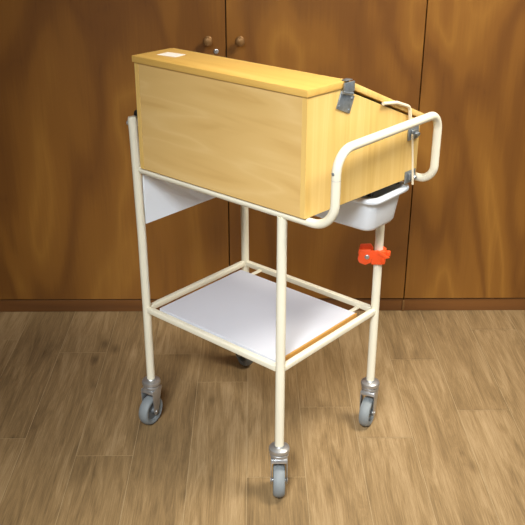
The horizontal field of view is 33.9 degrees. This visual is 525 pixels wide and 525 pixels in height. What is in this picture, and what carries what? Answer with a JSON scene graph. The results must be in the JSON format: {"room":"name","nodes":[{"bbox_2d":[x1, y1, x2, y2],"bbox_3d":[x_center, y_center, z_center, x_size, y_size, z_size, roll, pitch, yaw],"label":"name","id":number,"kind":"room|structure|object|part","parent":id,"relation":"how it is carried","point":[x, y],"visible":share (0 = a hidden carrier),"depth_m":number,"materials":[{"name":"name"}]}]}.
{"room":"hospital room","nodes":[
{"label":"hospital room","id":0,"kind":"room"},
{"bbox_2d":[0,310,524,524],"bbox_3d":[-0.020,0.765,1.926,7.000,0.001,4.060,0,25,-1],"label":"floor","id":1,"kind":"structure","parent":0,"point":[444,442],"depth_m":2.54,"materials":[{"name":"brown wood"}]},
{"bbox_2d":[0,0,426,311],"bbox_3d":[-0.504,-0.881,3.024,2.044,2.070,0.668,0,25,-1],"label":"wardrobe","id":2,"kind":"object","parent":1,"relation":"on","point":[69,237],"visible":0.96,"depth_m":2.91,"materials":[{"name":"brown wood"}]},
{"bbox_3d":[-0.596,-0.775,2.753,0.953,1.996,0.020,0,25,-1],"label":"door","id":3,"kind":"part","parent":2,"relation":"part of","materials":[{"name":"brown wood"}]},
{"bbox_3d":[-0.175,-0.709,2.759,0.031,0.031,0.034,0,25,-1],"label":"knob","id":4,"kind":"part","parent":2,"relation":"part of","materials":[{"name":"brown wood"}]},
{"bbox_3d":[-0.072,-0.709,2.760,0.031,0.031,0.034,0,25,-1],"label":"knob","id":5,"kind":"part","parent":2,"relation":"part of","materials":[{"name":"brown wood"}]},
{"bbox_3d":[0.203,-0.778,2.762,0.638,1.996,0.020,0,25,-1],"label":"door","id":6,"kind":"part","parent":2,"relation":"part of","materials":[{"name":"brown wood"}]},
{"bbox_2d":[126,110,441,497],"bbox_3d":[0.029,0.048,2.321,0.700,0.972,0.504,20,31,36],"label":"trolley","id":7,"kind":"object","parent":1,"relation":"on","point":[274,326],"visible":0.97,"depth_m":2.32,"materials":[{"name":"beige metal"}]},
{"bbox_3d":[-0.327,-0.012,2.346,0.035,0.787,0.024,20,31,36],"label":"leg","id":8,"kind":"part","parent":7,"relation":"part of","materials":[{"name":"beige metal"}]},
{"bbox_3d":[-0.188,-0.237,2.410,0.006,0.158,0.385,20,31,36],"label":"panel","id":9,"kind":"part","parent":7,"relation":"part of","materials":[{"name":"white plastic"}]},
{"bbox_3d":[-0.189,0.065,2.549,0.016,0.016,0.391,20,31,36],"label":"shelf rail","id":10,"kind":"part","parent":7,"relation":"part of","materials":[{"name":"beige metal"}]},
{"bbox_3d":[-0.140,0.196,2.263,0.465,0.016,0.016,20,31,36],"label":"shelf rail","id":11,"kind":"part","parent":7,"relation":"part of","materials":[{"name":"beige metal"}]},
{"bbox_3d":[-0.058,-0.142,2.630,0.035,0.787,0.024,20,31,36],"label":"leg","id":12,"kind":"part","parent":7,"relation":"part of","materials":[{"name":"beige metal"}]},
{"bbox_2d":[160,270,353,362],"bbox_3d":[-0.015,0.138,2.376,0.424,0.013,0.335,20,31,36],"label":"shelf","id":13,"kind":"object","parent":7,"relation":"attached to","point":[237,310],"depth_m":2.35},
{"bbox_2d":[132,48,423,218],"bbox_3d":[0.051,-0.358,2.131,0.581,0.301,0.455,20,31,36],"label":"wooden box","id":14,"kind":"object","parent":7,"relation":"on","point":[271,137],"visible":0.94,"depth_m":1.95,"materials":[{"name":"laminate"}]},
{"bbox_3d":[-0.167,-0.427,2.285,0.014,0.270,0.418,21,32,37],"label":"panel","id":15,"kind":"part","parent":14,"relation":"part of","materials":[{"name":"yellow laminate"}]},
{"bbox_3d":[-0.105,-0.293,1.994,0.508,0.270,0.013,20,31,36],"label":"panel","id":16,"kind":"part","parent":14,"relation":"part of","materials":[{"name":"laminate"}]},
{"bbox_3d":[0.090,-0.446,2.148,0.563,0.152,0.324,20,31,36],"label":"lid","id":17,"kind":"part","parent":14,"relation":"part of","materials":[{"name":"yellow laminate"}]},
{"bbox_3d":[0.180,-0.347,1.865,0.004,0.056,0.061,22,33,39],"label":"hinge plate","id":18,"kind":"part","parent":14,"relation":"part of","materials":[{"name":"metal"}]},
{"bbox_3d":[0.233,-0.281,1.971,0.014,0.270,0.419,22,33,39],"label":"panel","id":19,"kind":"part","parent":14,"relation":"part of","materials":[{"name":"yellow laminate"}]},
{"bbox_3d":[0.044,0.188,2.084,0.023,0.644,0.024,20,31,36],"label":"leg","id":20,"kind":"part","parent":7,"relation":"part of","materials":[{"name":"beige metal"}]},
{"bbox_3d":[0.059,-0.299,2.147,0.630,0.196,0.433,20,31,36],"label":"push handle","id":21,"kind":"part","parent":7,"relation":"part of","materials":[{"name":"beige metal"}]},
{"bbox_3d":[0.130,0.067,2.547,0.465,0.016,0.016,20,31,36],"label":"shelf rail","id":22,"kind":"part","parent":7,"relation":"part of","materials":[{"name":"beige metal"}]},
{"bbox_3d":[0.179,0.198,2.261,0.016,0.016,0.391,20,31,36],"label":"shelf rail","id":23,"kind":"part","parent":7,"relation":"part of","materials":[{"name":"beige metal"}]},
{"bbox_2d":[314,181,408,230],"bbox_3d":[0.199,-0.181,2.222,0.330,0.121,0.176,20,31,36],"label":"plastic tub","id":24,"kind":"object","parent":7,"relation":"hanging from","point":[369,212],"visible":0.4,"depth_m":2.13,"materials":[{"name":"white plastic"}]},
{"bbox_2d":[358,243,390,264],"bbox_3d":[0.302,-0.021,2.327,0.088,0.046,0.051,2,25,5],"label":"clamp","id":25,"kind":"object","parent":7,"relation":"attached to","point":[367,255],"visible":0.98,"depth_m":2.31,"materials":[{"name":"orange plastic"}]},
{"bbox_3d":[0.326,-0.026,2.315,0.036,0.026,0.033,3,25,7],"label":"thumb lever","id":26,"kind":"part","parent":25,"relation":"part of","materials":[{"name":"orange plastic"}]},
{"bbox_3d":[0.314,0.058,2.368,0.023,0.644,0.024,20,31,36],"label":"leg","id":27,"kind":"part","parent":7,"relation":"part of","materials":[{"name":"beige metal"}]},
{"bbox_2d":[402,0,524,310],"bbox_3d":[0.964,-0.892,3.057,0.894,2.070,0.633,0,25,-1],"label":"door","id":28,"kind":"structure","parent":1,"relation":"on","point":[466,245],"depth_m":2.96,"materials":[{"name":"brown wood"}]}
]}

